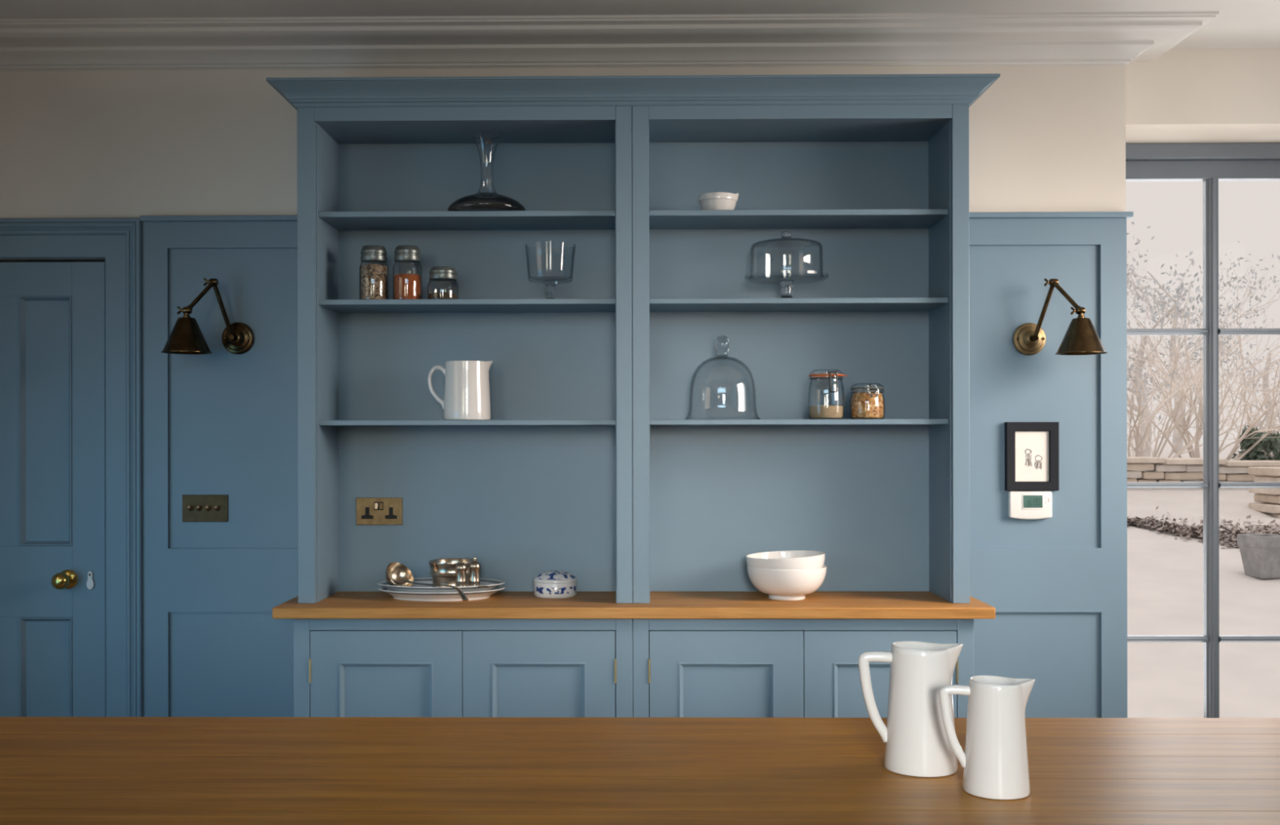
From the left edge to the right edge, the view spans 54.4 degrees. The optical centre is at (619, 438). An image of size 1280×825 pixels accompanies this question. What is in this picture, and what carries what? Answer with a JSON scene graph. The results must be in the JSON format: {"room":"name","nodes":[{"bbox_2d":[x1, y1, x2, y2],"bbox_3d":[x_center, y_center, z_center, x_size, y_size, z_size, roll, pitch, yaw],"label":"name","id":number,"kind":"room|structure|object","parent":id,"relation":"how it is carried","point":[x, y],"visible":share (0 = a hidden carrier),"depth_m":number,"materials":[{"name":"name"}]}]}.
{"room":"kitchen","nodes":[
{"label":"kitchen","id":0,"kind":"room"},
{"bbox_2d":[0,64,1125,717],"bbox_3d":[-0.558,0.063,4.099,4.321,2.676,0.283,0,0,1],"label":"wall","id":1,"kind":"structure","parent":0,"point":[74,144],"depth_m":3.97,"materials":[{"name":"beige paint"}]},
{"bbox_2d":[0,262,106,717],"bbox_3d":[-1.969,0.417,3.959,0.652,1.960,0.116,0,0,1],"label":"door","id":2,"kind":"structure","parent":1,"relation":"in","point":[53,575],"depth_m":3.98,"materials":[{"name":"blue paint"}]},
{"bbox_2d":[0,217,142,717],"bbox_3d":[-1.967,0.353,3.983,0.906,2.102,0.084,0,0,1],"label":"trim","id":3,"kind":"structure","parent":1,"relation":"attached to","point":[118,241],"depth_m":3.95,"materials":[{"name":"blue paint"}]},
{"bbox_2d":[182,494,227,522],"bbox_3d":[-1.318,0.224,3.948,0.145,0.087,0.022,0,0,1],"label":"light switch","id":4,"kind":"object","parent":1,"relation":"attached to","point":[195,508],"visible":1,"depth_m":3.95,"materials":[{"name":"brown metal"}]},
{"bbox_2d":[160,278,253,354],"bbox_3d":[-1.292,-0.380,3.866,0.149,0.238,0.284,0,0,29],"label":"wall lamp","id":5,"kind":"object","parent":1,"relation":"attached to","point":[186,336],"visible":1,"depth_m":3.83,"materials":[{"name":"gold metal"}]},
{"bbox_2d":[140,214,297,717],"bbox_3d":[-1.133,0.348,3.947,0.766,2.108,0.034,0,0,1],"label":"wall panel","id":6,"kind":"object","parent":1,"relation":"attached to","point":[220,422],"depth_m":3.96,"materials":[{"name":"blue paint"}]},
{"bbox_2d":[0,11,1218,71],"bbox_3d":[-0.388,-1.226,3.937,4.371,0.099,0.363,0,0,1],"label":"trim","id":7,"kind":"structure","parent":1,"relation":"attached to","point":[1007,38],"depth_m":3.86,"materials":[{"name":"white paint"}]},
{"bbox_2d":[266,73,999,110],"bbox_3d":[0.037,-1.006,3.757,2.104,0.068,0.384,0,0,1],"label":"crown molding","id":8,"kind":"structure","parent":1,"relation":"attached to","point":[947,88],"depth_m":3.60,"materials":[{"name":"blue paint"}]},
{"bbox_2d":[1008,491,1052,519],"bbox_3d":[1.291,0.212,3.913,0.134,0.088,0.026,0,0,1],"label":"thermostat","id":9,"kind":"object","parent":1,"relation":"attached to","point":[1028,505],"visible":1,"depth_m":3.90,"materials":[{"name":"white plastic"}]},
{"bbox_2d":[1004,422,1058,490],"bbox_3d":[1.297,0.057,3.915,0.164,0.216,0.022,0,0,1],"label":"picture frame","id":10,"kind":"object","parent":1,"relation":"attached to","point":[1031,448],"visible":1,"depth_m":3.91,"materials":[{"name":"wood"}]},
{"bbox_2d":[968,211,1133,718],"bbox_3d":[1.231,0.344,3.918,0.763,2.108,0.034,0,0,1],"label":"wall panel","id":11,"kind":"object","parent":1,"relation":"attached to","point":[1056,586],"depth_m":3.92,"materials":[{"name":"blue paint"}]},
{"bbox_2d":[1013,278,1107,355],"bbox_3d":[1.368,-0.375,3.833,0.149,0.238,0.284,0,0,-27],"label":"wall lamp","id":12,"kind":"object","parent":1,"relation":"attached to","point":[1081,337],"visible":1,"depth_m":3.79,"materials":[{"name":"gold metal"}]},
{"bbox_2d":[0,0,1279,48],"bbox_3d":[-0.030,-1.336,0.600,5.470,0.120,7.700,0,0,1],"label":"ceiling","id":13,"kind":"structure","parent":0,"point":[1238,24],"depth_m":3.69,"materials":[{"name":"white paint"}]},
{"bbox_2d":[1125,48,1279,143],"bbox_3d":[2.179,0.058,4.255,1.149,2.676,0.337,0,0,1],"label":"wall","id":14,"kind":"structure","parent":0,"point":[1180,95],"depth_m":4.09,"materials":[{"name":"beige paint"}]},
{"bbox_2d":[1125,142,1279,718],"bbox_3d":[2.089,0.181,4.382,0.867,2.430,0.110,0,0,1],"label":"window","id":15,"kind":"structure","parent":14,"relation":"in","point":[1210,163],"depth_m":4.37,"materials":[{"name":"grey paint"}]},
{"bbox_3d":[-0.025,1.450,0.600,5.470,0.100,7.700,0,0,1],"label":"floor","id":16,"kind":"structure","parent":0,"visible":0},
{"bbox_2d":[293,619,632,717],"bbox_3d":[-0.451,0.960,3.761,0.981,0.882,0.346,0,0,1],"label":"base cabinet","id":17,"kind":"object","parent":16,"relation":"on","point":[343,668],"visible":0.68,"depth_m":3.60,"materials":[{"name":"blue paint"}]},
{"bbox_2d":[272,591,995,619],"bbox_3d":[0.039,0.500,3.739,2.066,0.033,0.378,0,0,1],"label":"countertop","id":18,"kind":"structure","parent":17,"relation":"on","point":[340,605],"depth_m":3.56,"materials":[{"name":"brown wood"}]},
{"bbox_2d":[377,585,505,601],"bbox_3d":[-0.542,0.470,3.789,0.388,0.030,0.260,0,0,1],"label":"platter","id":19,"kind":"object","parent":18,"relation":"on","point":[418,597],"visible":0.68,"depth_m":3.69,"materials":[{"name":"white ceramic"}]},
{"bbox_2d":[377,577,505,592],"bbox_3d":[-0.542,0.454,3.789,0.388,0.030,0.260,0,0,1],"label":"platter","id":20,"kind":"object","parent":19,"relation":"on","point":[492,583],"visible":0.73,"depth_m":3.71,"materials":[{"name":"white ceramic"}]},
{"bbox_2d":[385,562,468,601],"bbox_3d":[-0.565,0.426,3.708,0.304,0.098,0.094,0,0,27],"label":"ladle","id":21,"kind":"object","parent":20,"relation":"on","point":[397,574],"visible":0.84,"depth_m":3.78,"materials":[{"name":"silver metal"}]},
{"bbox_2d":[385,562,413,586],"bbox_3d":[-0.666,0.418,3.758,0.081,0.081,0.087,0,0,1],"label":"bowl","id":22,"kind":"object","parent":21,"relation":"attached to","point":[397,574],"depth_m":3.79,"materials":[{"name":"silver metal"}]},
{"bbox_2d":[428,558,477,586],"bbox_3d":[-0.511,0.418,3.822,0.150,0.085,0.150,0,0,1],"label":"pot","id":23,"kind":"object","parent":20,"relation":"on","point":[442,571],"visible":0.5,"depth_m":3.77,"materials":[{"name":"silver metal"}]},
{"bbox_2d":[455,559,466,586],"bbox_3d":[-0.475,0.412,3.730,0.038,0.098,0.038,0,0,1],"label":"shaker","id":24,"kind":"object","parent":20,"relation":"on","point":[460,568],"visible":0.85,"depth_m":3.72,"materials":[{"name":"silver metal"}]},
{"bbox_2d":[468,557,480,591],"bbox_3d":[-0.435,0.409,3.734,0.038,0.104,0.038,0,0,1],"label":"shaker","id":25,"kind":"object","parent":20,"relation":"on","point":[474,566],"visible":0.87,"depth_m":3.72,"materials":[{"name":"silver metal"}]},
{"bbox_2d":[297,106,632,604],"bbox_3d":[-0.452,-0.243,3.788,0.981,1.456,0.294,0,0,1],"label":"shelf unit","id":26,"kind":"object","parent":18,"relation":"on","point":[544,484],"visible":1,"depth_m":3.92,"materials":[{"name":"blue paint"}]},
{"bbox_2d":[360,244,387,299],"bbox_3d":[-0.746,-0.497,3.775,0.088,0.170,0.088,0,0,1],"label":"storage jar","id":27,"kind":"object","parent":26,"relation":"on","point":[373,277],"visible":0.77,"depth_m":3.74,"materials":[{"name":"clear glass"}]},
{"bbox_2d":[355,497,402,524],"bbox_3d":[-0.759,0.231,3.927,0.146,0.086,0.009,0,0,1],"label":"power socket","id":28,"kind":"object","parent":26,"relation":"attached to","point":[369,511],"visible":1,"depth_m":3.93,"materials":[{"name":"gold metal"}]},
{"bbox_2d":[374,502,377,509],"bbox_3d":[-0.768,0.214,3.924,0.010,0.019,0.004,0,0,1],"label":"rocker switch","id":29,"kind":"object","parent":28,"relation":"attached to","point":[375,504],"depth_m":3.92,"materials":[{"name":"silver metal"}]},
{"bbox_2d":[379,502,382,509],"bbox_3d":[-0.753,0.214,3.924,0.010,0.019,0.004,0,0,1],"label":"rocker switch","id":30,"kind":"object","parent":28,"relation":"attached to","point":[380,504],"depth_m":3.92,"materials":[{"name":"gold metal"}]},
{"bbox_2d":[393,244,422,299],"bbox_3d":[-0.644,-0.497,3.773,0.088,0.170,0.088,0,0,1],"label":"storage jar","id":31,"kind":"object","parent":26,"relation":"on","point":[406,286],"visible":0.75,"depth_m":3.74,"materials":[{"name":"clear glass"}]},
{"bbox_2d":[426,266,457,299],"bbox_3d":[-0.536,-0.465,3.772,0.094,0.105,0.094,0,0,1],"label":"storage jar","id":32,"kind":"object","parent":26,"relation":"on","point":[440,273],"visible":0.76,"depth_m":3.74,"materials":[{"name":"clear glass"}]},
{"bbox_2d":[427,360,493,420],"bbox_3d":[-0.476,-0.144,3.788,0.172,0.181,0.144,0,0,29],"label":"jug","id":33,"kind":"object","parent":26,"relation":"on","point":[467,397],"visible":1,"depth_m":3.72,"materials":[{"name":"white ceramic"}]},
{"bbox_2d":[447,135,525,211],"bbox_3d":[-0.401,-0.796,3.760,0.236,0.244,0.236,0,0,1],"label":"decanter","id":34,"kind":"object","parent":26,"relation":"on","point":[499,196],"visible":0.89,"depth_m":3.71,"materials":[{"name":"clear glass"}]},
{"bbox_2d":[525,242,574,298],"bbox_3d":[-0.210,-0.499,3.768,0.154,0.172,0.154,0,0,1],"label":"footed bowl","id":35,"kind":"object","parent":26,"relation":"on","point":[550,289],"visible":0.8,"depth_m":3.76,"materials":[{"name":"clear glass"}]},
{"bbox_2d":[533,570,577,599],"bbox_3d":[-0.197,0.446,3.811,0.135,0.077,0.135,0,0,1],"label":"trinket box","id":36,"kind":"object","parent":18,"relation":"on","point":[553,584],"visible":1,"depth_m":3.76,"materials":[{"name":"white ceramic"}]},
{"bbox_2d":[746,564,826,600],"bbox_3d":[0.504,0.434,3.754,0.239,0.098,0.239,0,0,1],"label":"bowl","id":37,"kind":"object","parent":18,"relation":"on","point":[779,584],"visible":0.9,"depth_m":3.66,"materials":[{"name":"white ceramic"}]},
{"bbox_2d":[746,551,825,569],"bbox_3d":[0.500,0.398,3.754,0.238,0.106,0.238,0,0,-13],"label":"bowl","id":38,"kind":"object","parent":37,"relation":"in","point":[777,560],"visible":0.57,"depth_m":3.68,"materials":[{"name":"white ceramic"}]},
{"bbox_2d":[631,103,969,603],"bbox_3d":[0.530,-0.245,3.776,0.981,1.456,0.294,0,0,1],"label":"shelf unit","id":39,"kind":"object","parent":18,"relation":"on","point":[883,189],"visible":1,"depth_m":3.91,"materials":[{"name":"blue paint"}]},
{"bbox_2d":[698,191,738,209],"bbox_3d":[0.299,-0.707,3.761,0.120,0.063,0.118,0,0,1],"label":"mixing bowl","id":40,"kind":"object","parent":39,"relation":"on","point":[717,200],"visible":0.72,"depth_m":3.72,"materials":[{"name":"white ceramic"}]},
{"bbox_2d":[684,335,759,419],"bbox_3d":[0.313,-0.184,3.786,0.232,0.256,0.232,0,0,1],"label":"cloche","id":41,"kind":"object","parent":39,"relation":"on","point":[722,342],"visible":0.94,"depth_m":3.77,"materials":[{"name":"clear glass"}]},
{"bbox_2d":[744,272,826,297],"bbox_3d":[0.507,-0.454,3.779,0.252,0.080,0.252,0,0,1],"label":"cake stand","id":42,"kind":"object","parent":39,"relation":"on","point":[786,287],"visible":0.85,"depth_m":3.77,"materials":[{"name":"clear glass"}]},
{"bbox_2d":[749,230,824,276],"bbox_3d":[0.507,-0.559,3.779,0.227,0.142,0.227,0,0,1],"label":"glass dome","id":43,"kind":"object","parent":42,"relation":"on","point":[786,235],"visible":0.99,"depth_m":3.77,"materials":[{"name":"clear glass"}]},
{"bbox_2d":[808,368,847,419],"bbox_3d":[0.623,-0.131,3.752,0.109,0.150,0.109,0,0,39],"label":"jar","id":44,"kind":"object","parent":39,"relation":"on","point":[832,412],"visible":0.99,"depth_m":3.71,"materials":[{"name":"clear glass"}]},
{"bbox_2d":[849,383,885,419],"bbox_3d":[0.747,-0.110,3.751,0.106,0.108,0.106,0,0,35],"label":"jar","id":45,"kind":"object","parent":39,"relation":"on","point":[868,404],"visible":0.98,"depth_m":3.71,"materials":[{"name":"clear glass"}]},
{"bbox_2d":[632,619,973,718],"bbox_3d":[0.531,0.958,3.749,0.979,0.882,0.346,0,0,1],"label":"base cabinet","id":46,"kind":"object","parent":16,"relation":"on","point":[682,668],"visible":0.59,"depth_m":3.58,"materials":[{"name":"blue paint"}]},
{"bbox_3d":[0.022,0.962,1.618,3.360,0.876,0.977,0,0,1],"label":"cabinet","id":47,"kind":"object","parent":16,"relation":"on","visible":0},
{"bbox_2d":[0,716,1279,824],"bbox_3d":[0.021,0.504,1.612,3.500,0.040,1.085,0,0,1],"label":"countertop","id":48,"kind":"structure","parent":47,"relation":"on","point":[54,771],"depth_m":1.79,"materials":[{"name":"brown wood"}]},
{"bbox_2d":[857,641,963,777],"bbox_3d":[0.430,0.392,1.827,0.129,0.182,0.105,0,0,37],"label":"jug","id":49,"kind":"object","parent":48,"relation":"on","point":[914,736],"visible":0.9,"depth_m":1.78,"materials":[{"name":"white ceramic"}]},
{"bbox_2d":[938,675,1035,799],"bbox_3d":[0.507,0.406,1.707,0.109,0.154,0.089,0,0,40],"label":"jug","id":50,"kind":"object","parent":48,"relation":"on","point":[994,761],"visible":1,"depth_m":1.67,"materials":[{"name":"white ceramic"}]},
{"label":"outside","id":51,"kind":"structure","parent":0,"visible":0},
{"bbox_2d":[1127,443,1279,718],"bbox_3d":[5.429,0.910,34.145,70.000,1.200,59.480,0,0,1],"label":"ground","id":52,"kind":"structure","parent":51,"point":[1165,573],"depth_m":7.99,"materials":[{"name":"white snow"}]},
{"bbox_2d":[1126,249,1269,457],"bbox_3d":[8.316,-1.353,20.112,3.517,3.498,2.936,0,0,1],"label":"tree","id":53,"kind":"object","parent":52,"relation":"on","point":[1147,451],"visible":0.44,"depth_m":19.96,"materials":[{"name":"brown plant"}]},
{"bbox_2d":[1126,289,1279,465],"bbox_3d":[6.510,-0.618,12.468,3.003,2.184,3.309,0,0,-30],"label":"bare shrub","id":54,"kind":"object","parent":52,"relation":"on","point":[1196,453],"visible":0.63,"depth_m":12.85,"materials":[{"name":"plant"}]},
{"bbox_2d":[1126,284,1279,479],"bbox_3d":[5.636,-0.522,13.173,3.513,1.996,2.719,0,0,1],"label":"bare shrub","id":55,"kind":"object","parent":52,"relation":"on","point":[1135,433],"visible":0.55,"depth_m":12.77,"materials":[{"name":"plant"}]},
{"bbox_2d":[1126,222,1279,453],"bbox_3d":[10.885,-2.055,25.270,5.371,4.885,4.163,0,0,1],"label":"tree","id":56,"kind":"object","parent":52,"relation":"on","point":[1175,438],"visible":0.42,"depth_m":24.95,"materials":[{"name":"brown plant"}]},
{"bbox_2d":[1127,457,1279,482],"bbox_3d":[6.162,0.393,12.094,7.812,0.573,0.480,0,0,1],"label":"wall","id":57,"kind":"structure","parent":52,"relation":"on","point":[1164,469],"depth_m":11.95,"materials":[{"name":"beige stone"}]},
{"bbox_2d":[1127,506,1279,549],"bbox_3d":[4.899,0.772,9.928,1.508,0.362,1.965,0,0,1],"label":"fallen leaves","id":58,"kind":"object","parent":52,"relation":"on","point":[1173,527],"visible":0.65,"depth_m":10.12,"materials":[{"name":"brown plant"}]},
{"bbox_2d":[1169,353,1279,457],"bbox_3d":[7.368,-0.328,13.734,2.014,1.598,1.544,0,0,1],"label":"bare shrub","id":59,"kind":"object","parent":52,"relation":"on","point":[1231,402],"visible":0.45,"depth_m":13.90,"materials":[{"name":"plant"}]},
{"bbox_2d":[1182,290,1279,433],"bbox_3d":[13.980,-1.580,27.314,2.264,3.929,3.156,0,0,-42],"label":"tree","id":60,"kind":"object","parent":52,"relation":"on","point":[1264,379],"visible":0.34,"depth_m":27.27,"materials":[{"name":"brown plant"}]},
{"bbox_2d":[1231,425,1279,466],"bbox_3d":[6.854,0.188,12.689,1.125,0.646,1.151,0,0,1],"label":"bush","id":61,"kind":"object","parent":52,"relation":"on","point":[1262,451],"visible":0.62,"depth_m":12.60,"materials":[{"name":"green plant"}]},
{"bbox_2d":[1236,533,1279,579],"bbox_3d":[4.531,0.833,8.754,0.245,0.300,0.245,0,0,-14],"label":"planter","id":62,"kind":"object","parent":52,"relation":"on","point":[1260,553],"visible":1,"depth_m":8.67,"materials":[{"name":"grey concrete"}]},
{"bbox_2d":[1248,466,1279,518],"bbox_3d":[6.022,0.529,10.836,0.860,0.552,0.479,0,0,1],"label":"stone pier","id":63,"kind":"structure","parent":52,"relation":"on","point":[1269,498],"depth_m":10.81,"materials":[{"name":"beige stone"}]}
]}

